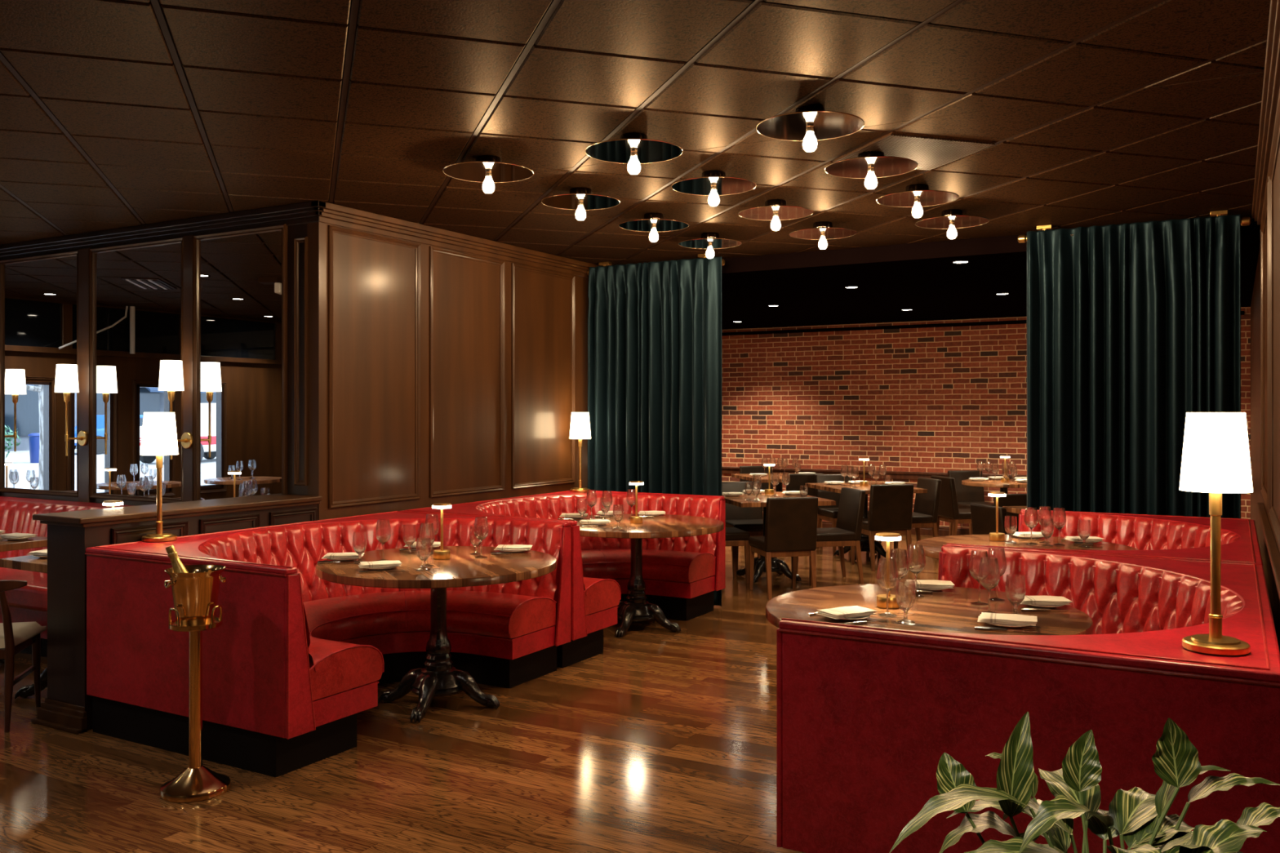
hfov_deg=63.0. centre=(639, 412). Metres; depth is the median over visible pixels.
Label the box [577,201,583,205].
socket
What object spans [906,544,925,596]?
wine glass
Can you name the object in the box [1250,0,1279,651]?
wall
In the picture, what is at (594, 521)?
folded napkin
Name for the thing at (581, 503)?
water goblet
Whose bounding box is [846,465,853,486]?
wine glass
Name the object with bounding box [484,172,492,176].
socket
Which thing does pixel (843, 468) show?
wine glass
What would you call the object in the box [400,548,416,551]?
knife
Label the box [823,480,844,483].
folded napkin
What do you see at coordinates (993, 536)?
table lamp
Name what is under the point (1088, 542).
plate
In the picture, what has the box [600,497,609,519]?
water goblet
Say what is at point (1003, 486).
round table
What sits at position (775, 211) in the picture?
ceiling light
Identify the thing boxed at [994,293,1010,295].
recessed light
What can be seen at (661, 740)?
floor
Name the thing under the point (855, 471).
wine glass
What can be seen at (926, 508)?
dining chair
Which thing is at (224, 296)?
wall
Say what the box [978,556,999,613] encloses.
wine glass
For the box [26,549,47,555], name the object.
folded napkin
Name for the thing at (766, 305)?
recessed light
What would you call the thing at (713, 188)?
socket
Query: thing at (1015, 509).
square table
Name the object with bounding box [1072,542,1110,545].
knife
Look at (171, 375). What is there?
wall sconce
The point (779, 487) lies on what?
square table
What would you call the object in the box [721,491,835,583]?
square table
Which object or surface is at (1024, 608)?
knife
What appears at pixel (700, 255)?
curtain rod
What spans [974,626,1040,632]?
knife
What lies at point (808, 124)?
ceiling light
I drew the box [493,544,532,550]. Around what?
folded napkin
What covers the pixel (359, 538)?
water goblet
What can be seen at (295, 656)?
booth
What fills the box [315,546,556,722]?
round table
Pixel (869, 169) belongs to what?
socket
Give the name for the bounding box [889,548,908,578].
wine glass
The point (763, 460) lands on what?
wine glass
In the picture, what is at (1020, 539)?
knife
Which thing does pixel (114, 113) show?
ceiling
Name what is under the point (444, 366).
wall
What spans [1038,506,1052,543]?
wine glass
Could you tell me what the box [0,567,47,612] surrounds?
seat cushion
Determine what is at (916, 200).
socket
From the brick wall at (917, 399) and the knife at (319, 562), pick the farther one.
the brick wall at (917, 399)
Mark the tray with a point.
(172, 625)
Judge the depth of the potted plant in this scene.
1.47 m
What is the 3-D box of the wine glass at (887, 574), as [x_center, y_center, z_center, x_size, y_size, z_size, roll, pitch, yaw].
[0.976,0.690,4.121,0.082,0.220,0.082,0,0,30]
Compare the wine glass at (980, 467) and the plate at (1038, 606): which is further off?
the wine glass at (980, 467)
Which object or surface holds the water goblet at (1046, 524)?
on the round table at (932, 546)
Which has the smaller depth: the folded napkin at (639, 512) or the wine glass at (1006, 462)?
the folded napkin at (639, 512)
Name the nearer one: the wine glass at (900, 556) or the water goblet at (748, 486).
the wine glass at (900, 556)
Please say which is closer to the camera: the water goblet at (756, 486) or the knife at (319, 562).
the knife at (319, 562)
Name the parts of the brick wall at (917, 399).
chair rail, skirting, picture rail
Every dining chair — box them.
[721,481,763,571]
[725,527,750,583]
[739,466,773,492]
[748,497,817,599]
[786,473,823,528]
[795,487,865,586]
[814,474,869,554]
[850,484,913,571]
[877,477,941,559]
[930,475,973,535]
[947,470,994,535]
[969,502,1008,534]
[993,493,1026,532]
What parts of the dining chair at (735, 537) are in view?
leg, seat rail, seat, leg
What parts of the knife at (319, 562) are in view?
handle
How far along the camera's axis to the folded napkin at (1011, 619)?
3.90 m
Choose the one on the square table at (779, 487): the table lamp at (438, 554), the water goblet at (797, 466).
the water goblet at (797, 466)
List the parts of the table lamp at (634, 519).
plate, stem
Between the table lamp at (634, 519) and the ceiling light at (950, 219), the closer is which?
the ceiling light at (950, 219)
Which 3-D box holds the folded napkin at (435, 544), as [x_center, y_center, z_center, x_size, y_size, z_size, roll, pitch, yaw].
[-1.275,0.777,6.154,0.210,0.020,0.128,0,0,0]
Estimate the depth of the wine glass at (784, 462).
13.17 m
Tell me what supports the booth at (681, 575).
on the floor
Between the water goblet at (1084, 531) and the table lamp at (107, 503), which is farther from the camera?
the water goblet at (1084, 531)
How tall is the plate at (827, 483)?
0.014 m
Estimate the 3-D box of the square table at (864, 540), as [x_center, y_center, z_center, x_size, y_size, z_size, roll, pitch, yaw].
[2.436,1.190,11.361,0.900,0.777,1.150,0,0,-12]
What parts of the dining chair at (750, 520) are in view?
leg, backrest, seat, seat rail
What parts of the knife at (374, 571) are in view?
handle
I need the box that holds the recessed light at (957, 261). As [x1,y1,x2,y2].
[951,260,970,263]
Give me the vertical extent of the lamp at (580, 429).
0.665 m
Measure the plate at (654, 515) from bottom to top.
0.014 m
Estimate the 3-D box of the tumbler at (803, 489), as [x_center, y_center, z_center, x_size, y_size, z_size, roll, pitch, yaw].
[1.565,0.750,9.970,0.078,0.101,0.078,0,0,30]
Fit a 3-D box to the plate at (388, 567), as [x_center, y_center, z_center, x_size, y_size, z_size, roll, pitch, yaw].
[-1.330,0.794,5.347,0.180,0.014,0.180,0,0,30]
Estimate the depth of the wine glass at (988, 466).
12.43 m
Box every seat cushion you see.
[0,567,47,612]
[302,590,555,701]
[581,549,715,615]
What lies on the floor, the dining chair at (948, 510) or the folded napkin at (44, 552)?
the dining chair at (948, 510)
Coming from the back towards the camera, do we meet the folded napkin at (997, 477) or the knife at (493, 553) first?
the folded napkin at (997, 477)
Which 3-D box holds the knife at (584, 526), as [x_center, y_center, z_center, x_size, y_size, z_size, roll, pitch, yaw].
[-0.296,0.795,7.316,0.230,0.014,0.014,0,0,-11]
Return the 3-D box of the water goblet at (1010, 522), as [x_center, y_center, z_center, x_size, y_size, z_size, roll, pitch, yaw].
[2.281,0.720,6.428,0.074,0.160,0.074,0,0,-41]
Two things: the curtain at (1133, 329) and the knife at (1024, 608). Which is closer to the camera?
the knife at (1024, 608)
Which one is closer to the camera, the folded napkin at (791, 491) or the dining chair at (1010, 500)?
the dining chair at (1010, 500)
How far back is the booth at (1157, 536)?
6.35 m
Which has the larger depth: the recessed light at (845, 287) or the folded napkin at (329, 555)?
the recessed light at (845, 287)
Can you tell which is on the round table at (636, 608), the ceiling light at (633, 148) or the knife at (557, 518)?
the knife at (557, 518)
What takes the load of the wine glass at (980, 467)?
on the round table at (1003, 486)
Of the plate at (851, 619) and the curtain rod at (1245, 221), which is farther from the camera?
the curtain rod at (1245, 221)
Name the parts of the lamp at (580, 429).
stem, lamp shade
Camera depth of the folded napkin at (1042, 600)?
4.28 m
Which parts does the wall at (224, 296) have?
mirror frame, mirror pane, mirror frame, mirror pane, crown moulding, mirror pane, mirror frame, pilaster panel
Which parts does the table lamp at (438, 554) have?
plate, stem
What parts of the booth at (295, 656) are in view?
arm, seat, arm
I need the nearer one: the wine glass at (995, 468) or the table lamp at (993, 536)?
the table lamp at (993, 536)
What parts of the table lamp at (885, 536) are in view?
plate, stem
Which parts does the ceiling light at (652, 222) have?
bulb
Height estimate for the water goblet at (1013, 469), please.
0.160 m
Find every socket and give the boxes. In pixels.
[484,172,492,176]
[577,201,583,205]
[630,151,637,156]
[711,186,716,190]
[805,125,813,131]
[867,167,874,172]
[914,198,919,203]
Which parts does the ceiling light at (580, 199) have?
bulb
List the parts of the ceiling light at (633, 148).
bulb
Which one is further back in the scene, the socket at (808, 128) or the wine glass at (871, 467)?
the wine glass at (871, 467)
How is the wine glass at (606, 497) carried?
on the round table at (636, 608)
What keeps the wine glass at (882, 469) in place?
on the square table at (864, 540)
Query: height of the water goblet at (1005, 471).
0.160 m
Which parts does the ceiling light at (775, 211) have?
bulb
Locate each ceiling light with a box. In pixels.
[442,155,533,193]
[541,186,620,220]
[585,132,682,174]
[618,212,688,241]
[671,169,756,205]
[678,231,742,258]
[737,199,813,231]
[755,105,864,151]
[789,221,857,248]
[824,150,918,189]
[876,183,959,217]
[915,208,989,239]
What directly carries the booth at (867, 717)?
on the floor
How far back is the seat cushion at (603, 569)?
7.93 m
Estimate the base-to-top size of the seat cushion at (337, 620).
0.197 m
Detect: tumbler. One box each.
[800,485,808,496]
[884,475,891,484]
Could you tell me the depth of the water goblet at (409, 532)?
5.89 m
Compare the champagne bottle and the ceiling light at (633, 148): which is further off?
the ceiling light at (633, 148)
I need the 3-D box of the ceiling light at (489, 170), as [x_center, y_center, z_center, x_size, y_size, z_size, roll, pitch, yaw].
[-0.776,-1.213,5.351,0.461,0.182,0.461,0,0,8]
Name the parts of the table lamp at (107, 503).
plate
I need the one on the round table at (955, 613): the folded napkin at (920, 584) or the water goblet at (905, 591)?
the water goblet at (905, 591)
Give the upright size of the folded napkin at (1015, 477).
0.020 m
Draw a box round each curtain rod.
[586,253,724,275]
[1017,209,1250,242]
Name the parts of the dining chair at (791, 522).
leg, seat, leg, seat rail, backrest, leg, leg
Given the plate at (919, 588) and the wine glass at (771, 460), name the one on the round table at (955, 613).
the plate at (919, 588)
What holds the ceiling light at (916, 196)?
attached to the ceiling at (114, 113)
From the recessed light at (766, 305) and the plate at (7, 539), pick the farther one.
the recessed light at (766, 305)
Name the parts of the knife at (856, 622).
handle, blade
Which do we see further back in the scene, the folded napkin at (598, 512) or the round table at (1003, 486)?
the round table at (1003, 486)
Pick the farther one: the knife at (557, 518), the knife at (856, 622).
the knife at (557, 518)
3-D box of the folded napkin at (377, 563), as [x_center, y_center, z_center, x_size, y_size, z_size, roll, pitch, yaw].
[-1.331,0.777,5.346,0.210,0.020,0.128,0,0,-20]
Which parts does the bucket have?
handle, handle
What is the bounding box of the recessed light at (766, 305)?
[766,305,780,306]
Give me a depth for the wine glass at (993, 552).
4.43 m
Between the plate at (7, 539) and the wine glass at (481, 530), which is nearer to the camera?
the wine glass at (481, 530)
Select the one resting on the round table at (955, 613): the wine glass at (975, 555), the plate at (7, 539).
the wine glass at (975, 555)
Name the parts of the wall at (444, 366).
cap rail, panel moulding, crown moulding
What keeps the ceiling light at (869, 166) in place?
attached to the ceiling at (114, 113)
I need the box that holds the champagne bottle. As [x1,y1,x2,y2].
[165,545,188,573]
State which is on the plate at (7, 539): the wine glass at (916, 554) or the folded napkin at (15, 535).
the folded napkin at (15, 535)
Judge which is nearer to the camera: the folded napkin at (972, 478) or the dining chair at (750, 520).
the dining chair at (750, 520)
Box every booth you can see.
[84,511,571,777]
[402,490,725,668]
[776,544,1279,852]
[946,509,1263,566]
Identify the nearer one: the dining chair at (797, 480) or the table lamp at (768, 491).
the table lamp at (768, 491)
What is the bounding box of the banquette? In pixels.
[0,496,134,657]
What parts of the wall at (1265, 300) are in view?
crown moulding, chair rail, panel moulding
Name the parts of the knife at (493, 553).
handle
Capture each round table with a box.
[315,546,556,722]
[564,514,724,637]
[765,584,1093,635]
[915,534,1139,559]
[961,479,1026,493]
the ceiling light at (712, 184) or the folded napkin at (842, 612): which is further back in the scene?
the ceiling light at (712, 184)
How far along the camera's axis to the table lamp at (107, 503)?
5.87 m
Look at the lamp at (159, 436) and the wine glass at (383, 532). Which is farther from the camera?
the wine glass at (383, 532)
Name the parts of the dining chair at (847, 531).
leg, leg, seat rail, seat, leg, backrest, leg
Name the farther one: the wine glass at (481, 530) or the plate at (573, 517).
the plate at (573, 517)
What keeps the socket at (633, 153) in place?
attached to the ceiling light at (633, 148)
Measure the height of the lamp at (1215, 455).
0.665 m
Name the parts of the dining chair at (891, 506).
leg, seat, leg, seat rail, backrest, leg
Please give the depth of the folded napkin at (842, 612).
4.04 m
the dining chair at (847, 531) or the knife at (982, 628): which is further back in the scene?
the dining chair at (847, 531)
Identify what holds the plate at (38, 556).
on the dining table at (29, 562)
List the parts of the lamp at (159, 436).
stem, lamp shade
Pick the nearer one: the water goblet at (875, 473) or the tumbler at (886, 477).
the water goblet at (875, 473)
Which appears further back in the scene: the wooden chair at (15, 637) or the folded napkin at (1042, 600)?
the wooden chair at (15, 637)
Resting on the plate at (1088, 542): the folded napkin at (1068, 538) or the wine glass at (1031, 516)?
the folded napkin at (1068, 538)
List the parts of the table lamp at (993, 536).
plate, stem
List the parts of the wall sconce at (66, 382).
stem, lamp shade, arm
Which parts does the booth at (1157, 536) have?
arm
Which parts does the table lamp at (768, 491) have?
stem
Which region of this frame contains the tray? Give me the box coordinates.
[168,617,222,631]
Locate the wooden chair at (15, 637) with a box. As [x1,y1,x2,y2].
[0,580,46,732]
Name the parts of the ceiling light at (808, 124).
bulb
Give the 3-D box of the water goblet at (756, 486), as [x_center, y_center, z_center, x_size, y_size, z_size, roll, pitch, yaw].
[1.054,0.720,9.478,0.074,0.160,0.074,0,0,-41]
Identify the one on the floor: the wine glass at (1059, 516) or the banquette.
the banquette
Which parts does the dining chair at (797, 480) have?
backrest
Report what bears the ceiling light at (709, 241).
attached to the ceiling at (114, 113)
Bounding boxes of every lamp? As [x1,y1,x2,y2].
[102,500,123,507]
[140,412,178,542]
[431,502,451,559]
[568,412,591,492]
[629,480,643,523]
[764,462,774,493]
[859,457,868,485]
[875,532,901,608]
[988,491,1005,541]
[1000,455,1009,481]
[1179,412,1253,656]
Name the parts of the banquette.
seat, frame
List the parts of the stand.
guard rail, guard rail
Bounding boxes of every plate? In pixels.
[0,537,32,540]
[32,555,47,558]
[326,558,356,561]
[365,566,396,570]
[498,550,526,552]
[562,516,584,519]
[586,523,607,525]
[641,514,662,516]
[724,494,741,496]
[826,483,842,484]
[835,615,870,621]
[916,587,946,591]
[986,622,1030,627]
[1018,536,1044,538]
[1025,604,1064,608]
[1072,541,1099,543]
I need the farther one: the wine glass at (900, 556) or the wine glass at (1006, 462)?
the wine glass at (1006, 462)
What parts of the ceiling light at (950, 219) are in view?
bulb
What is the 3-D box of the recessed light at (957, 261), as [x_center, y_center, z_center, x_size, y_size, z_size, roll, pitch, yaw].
[2.512,-1.175,8.178,0.154,0.007,0.154,0,0,30]
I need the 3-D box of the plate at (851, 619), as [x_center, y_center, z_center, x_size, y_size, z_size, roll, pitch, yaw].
[0.804,0.794,4.064,0.180,0.014,0.180,0,0,30]
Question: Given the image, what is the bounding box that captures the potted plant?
[888,711,1279,852]
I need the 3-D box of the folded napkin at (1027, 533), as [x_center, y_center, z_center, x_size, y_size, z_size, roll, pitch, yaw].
[2.487,0.777,6.660,0.210,0.020,0.128,0,0,0]
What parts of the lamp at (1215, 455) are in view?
stem, lamp shade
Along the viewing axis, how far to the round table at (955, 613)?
4.22 m
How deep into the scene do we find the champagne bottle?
4.34 m
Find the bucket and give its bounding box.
[164,564,226,626]
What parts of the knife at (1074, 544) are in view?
handle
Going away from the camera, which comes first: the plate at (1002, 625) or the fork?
the plate at (1002, 625)
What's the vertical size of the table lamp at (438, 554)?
0.301 m
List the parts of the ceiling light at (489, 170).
bulb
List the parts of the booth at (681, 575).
arm, seat, arm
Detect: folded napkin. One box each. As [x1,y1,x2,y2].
[0,533,36,538]
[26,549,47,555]
[322,552,364,558]
[358,560,401,568]
[403,541,440,546]
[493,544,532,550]
[560,513,587,516]
[579,519,610,524]
[596,511,613,514]
[637,511,666,514]
[721,492,742,495]
[749,473,766,475]
[782,490,799,493]
[816,605,877,618]
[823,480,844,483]
[848,480,868,483]
[884,481,905,484]
[914,579,954,588]
[968,477,988,479]
[977,612,1037,626]
[988,475,1003,478]
[1013,531,1043,536]
[1014,476,1026,479]
[1020,595,1071,604]
[1064,536,1105,541]
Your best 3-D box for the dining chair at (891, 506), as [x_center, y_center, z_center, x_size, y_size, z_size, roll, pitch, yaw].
[2.460,1.150,10.645,0.456,0.860,0.546,0,0,-12]
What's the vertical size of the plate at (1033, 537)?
0.014 m
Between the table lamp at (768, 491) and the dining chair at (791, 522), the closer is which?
the dining chair at (791, 522)
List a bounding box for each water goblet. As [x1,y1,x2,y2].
[352,531,367,563]
[402,524,416,554]
[416,537,431,570]
[469,525,482,555]
[577,498,586,520]
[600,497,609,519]
[613,504,623,528]
[744,481,752,500]
[751,482,759,500]
[794,462,800,473]
[872,470,879,484]
[895,578,915,623]
[1002,467,1008,482]
[1004,515,1017,542]
[1005,573,1026,614]
[1010,466,1017,480]
[1040,518,1053,546]
[1077,519,1091,547]
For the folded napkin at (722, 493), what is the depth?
9.95 m
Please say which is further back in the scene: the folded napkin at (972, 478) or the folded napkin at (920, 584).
the folded napkin at (972, 478)
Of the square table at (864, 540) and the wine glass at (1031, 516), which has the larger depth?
the square table at (864, 540)
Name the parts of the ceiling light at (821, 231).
bulb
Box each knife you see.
[317,560,355,563]
[359,569,404,573]
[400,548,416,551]
[490,551,530,554]
[557,518,573,519]
[581,524,607,527]
[640,515,653,517]
[843,618,888,625]
[916,590,959,593]
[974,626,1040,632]
[1018,537,1037,540]
[1020,607,1079,611]
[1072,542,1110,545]
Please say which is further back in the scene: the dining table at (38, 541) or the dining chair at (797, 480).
the dining chair at (797, 480)
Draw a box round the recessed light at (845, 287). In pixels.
[843,286,859,288]
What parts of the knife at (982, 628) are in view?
handle, blade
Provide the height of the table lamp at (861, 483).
0.301 m
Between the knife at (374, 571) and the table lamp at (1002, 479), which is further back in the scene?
the table lamp at (1002, 479)
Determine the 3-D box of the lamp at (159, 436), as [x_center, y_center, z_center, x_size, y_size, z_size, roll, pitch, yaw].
[-2.503,0.333,5.439,0.182,0.665,0.182,0,0,-42]
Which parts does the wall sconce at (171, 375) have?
stem, lamp shade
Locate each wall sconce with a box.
[54,364,88,456]
[158,360,193,459]
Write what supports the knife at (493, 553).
on the round table at (439, 677)
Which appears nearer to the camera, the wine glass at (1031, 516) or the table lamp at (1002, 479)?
the wine glass at (1031, 516)
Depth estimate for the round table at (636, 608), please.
7.50 m
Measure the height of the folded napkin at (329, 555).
0.020 m
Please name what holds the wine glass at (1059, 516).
on the round table at (932, 546)
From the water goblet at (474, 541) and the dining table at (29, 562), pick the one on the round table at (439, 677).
the water goblet at (474, 541)
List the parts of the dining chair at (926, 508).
leg, leg, seat rail, seat, backrest, leg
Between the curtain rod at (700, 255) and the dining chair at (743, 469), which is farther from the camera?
the dining chair at (743, 469)
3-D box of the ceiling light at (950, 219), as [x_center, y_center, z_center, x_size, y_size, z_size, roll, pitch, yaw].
[2.018,-1.213,6.756,0.461,0.182,0.461,0,0,-2]
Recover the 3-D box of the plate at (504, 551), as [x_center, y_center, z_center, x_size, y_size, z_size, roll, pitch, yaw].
[-0.726,0.794,6.004,0.180,0.014,0.180,0,0,30]
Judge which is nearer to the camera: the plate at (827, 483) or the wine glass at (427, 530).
the wine glass at (427, 530)
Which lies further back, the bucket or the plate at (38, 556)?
the plate at (38, 556)
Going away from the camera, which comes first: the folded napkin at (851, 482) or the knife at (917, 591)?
the knife at (917, 591)
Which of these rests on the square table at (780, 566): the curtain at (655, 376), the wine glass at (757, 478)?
the wine glass at (757, 478)
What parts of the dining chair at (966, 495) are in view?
leg, backrest, seat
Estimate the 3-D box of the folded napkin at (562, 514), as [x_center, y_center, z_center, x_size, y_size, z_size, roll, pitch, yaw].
[-0.501,0.777,7.899,0.210,0.020,0.128,0,0,0]
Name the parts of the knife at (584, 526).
handle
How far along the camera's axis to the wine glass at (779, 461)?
13.27 m
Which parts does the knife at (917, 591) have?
handle, blade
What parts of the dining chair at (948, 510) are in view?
leg, backrest, seat rail, leg, seat, leg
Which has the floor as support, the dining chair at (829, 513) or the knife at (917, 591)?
the dining chair at (829, 513)
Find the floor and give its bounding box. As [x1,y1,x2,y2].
[0,534,938,852]
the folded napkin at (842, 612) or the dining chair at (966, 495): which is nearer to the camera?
the folded napkin at (842, 612)
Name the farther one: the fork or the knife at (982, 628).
the fork
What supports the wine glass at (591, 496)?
on the round table at (636, 608)
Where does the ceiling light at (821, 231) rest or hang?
attached to the ceiling at (114, 113)
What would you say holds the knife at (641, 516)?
on the round table at (636, 608)
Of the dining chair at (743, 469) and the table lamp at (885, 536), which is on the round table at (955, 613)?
the table lamp at (885, 536)
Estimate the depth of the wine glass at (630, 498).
7.83 m
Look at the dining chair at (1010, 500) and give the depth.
9.17 m
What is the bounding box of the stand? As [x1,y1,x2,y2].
[159,604,231,803]
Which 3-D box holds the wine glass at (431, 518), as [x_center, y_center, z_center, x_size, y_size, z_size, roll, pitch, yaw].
[-1.181,0.690,5.931,0.082,0.220,0.082,0,0,30]
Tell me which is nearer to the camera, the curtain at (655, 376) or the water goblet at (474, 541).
the water goblet at (474, 541)
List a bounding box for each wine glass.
[375,519,391,560]
[418,522,435,566]
[425,514,439,554]
[473,516,488,558]
[586,489,596,519]
[601,490,612,520]
[626,488,635,519]
[752,475,761,499]
[761,457,768,475]
[768,457,775,475]
[770,472,779,495]
[777,457,782,475]
[781,457,787,468]
[782,471,790,495]
[791,457,798,473]
[840,465,847,485]
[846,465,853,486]
[850,466,858,487]
[867,464,875,484]
[876,558,897,616]
[879,464,886,484]
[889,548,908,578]
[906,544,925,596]
[968,550,988,604]
[976,461,983,477]
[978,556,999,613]
[984,461,991,479]
[987,546,1006,600]
[991,462,999,482]
[1001,461,1008,470]
[1008,461,1016,479]
[1024,506,1038,544]
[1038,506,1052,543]
[1052,507,1066,545]
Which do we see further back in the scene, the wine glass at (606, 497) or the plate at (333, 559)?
the wine glass at (606, 497)
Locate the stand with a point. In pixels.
(197, 783)
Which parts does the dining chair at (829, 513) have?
leg, seat rail, backrest, leg, seat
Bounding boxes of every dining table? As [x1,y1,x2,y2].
[0,533,47,663]
[0,555,47,698]
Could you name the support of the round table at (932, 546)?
on the floor
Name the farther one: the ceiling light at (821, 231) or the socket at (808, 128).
the ceiling light at (821, 231)
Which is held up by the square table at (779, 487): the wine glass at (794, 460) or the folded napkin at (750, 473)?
the wine glass at (794, 460)
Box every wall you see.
[0,200,325,506]
[31,200,600,733]
[721,306,1250,536]
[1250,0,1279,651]
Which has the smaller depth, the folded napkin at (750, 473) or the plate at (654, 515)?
the plate at (654, 515)
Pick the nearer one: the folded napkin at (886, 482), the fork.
the fork
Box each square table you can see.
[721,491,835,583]
[731,472,796,492]
[805,482,927,560]
[1002,506,1026,514]
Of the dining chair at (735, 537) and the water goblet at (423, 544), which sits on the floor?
the dining chair at (735, 537)
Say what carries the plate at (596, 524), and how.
on the round table at (636, 608)
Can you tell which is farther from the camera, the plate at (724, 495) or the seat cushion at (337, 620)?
the plate at (724, 495)
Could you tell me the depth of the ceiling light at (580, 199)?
6.08 m
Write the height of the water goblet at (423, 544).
0.160 m
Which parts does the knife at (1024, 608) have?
handle, blade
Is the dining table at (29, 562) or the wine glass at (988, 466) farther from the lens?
the wine glass at (988, 466)
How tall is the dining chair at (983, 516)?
0.860 m
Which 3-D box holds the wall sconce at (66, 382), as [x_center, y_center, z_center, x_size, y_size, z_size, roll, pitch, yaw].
[-4.124,-0.015,7.555,0.156,0.660,0.203,0,0,30]
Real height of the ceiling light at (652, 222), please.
0.182 m
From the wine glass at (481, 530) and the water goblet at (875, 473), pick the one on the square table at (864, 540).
the water goblet at (875, 473)
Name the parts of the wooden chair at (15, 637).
leg, backrest, seat rail, seat, leg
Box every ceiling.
[0,0,1270,265]
[721,216,1260,329]
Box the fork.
[808,612,818,615]
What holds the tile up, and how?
in the ceiling at (114, 113)
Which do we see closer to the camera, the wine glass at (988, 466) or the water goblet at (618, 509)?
the water goblet at (618, 509)
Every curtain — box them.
[587,256,722,606]
[1026,214,1240,518]
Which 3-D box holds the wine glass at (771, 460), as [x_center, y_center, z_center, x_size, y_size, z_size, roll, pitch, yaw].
[1.691,0.690,13.327,0.082,0.220,0.082,0,0,30]
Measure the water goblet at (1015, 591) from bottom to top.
0.160 m
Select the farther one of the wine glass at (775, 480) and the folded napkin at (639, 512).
the wine glass at (775, 480)
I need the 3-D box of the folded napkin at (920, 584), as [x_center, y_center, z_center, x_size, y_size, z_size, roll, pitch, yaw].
[1.309,0.777,4.730,0.210,0.020,0.128,0,0,9]
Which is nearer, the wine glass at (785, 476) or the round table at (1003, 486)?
the wine glass at (785, 476)
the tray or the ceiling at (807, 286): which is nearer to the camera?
the tray
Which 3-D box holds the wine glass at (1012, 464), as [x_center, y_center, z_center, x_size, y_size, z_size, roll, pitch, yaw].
[4.390,0.690,12.309,0.082,0.220,0.082,0,0,30]
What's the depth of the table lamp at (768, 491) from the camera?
10.25 m

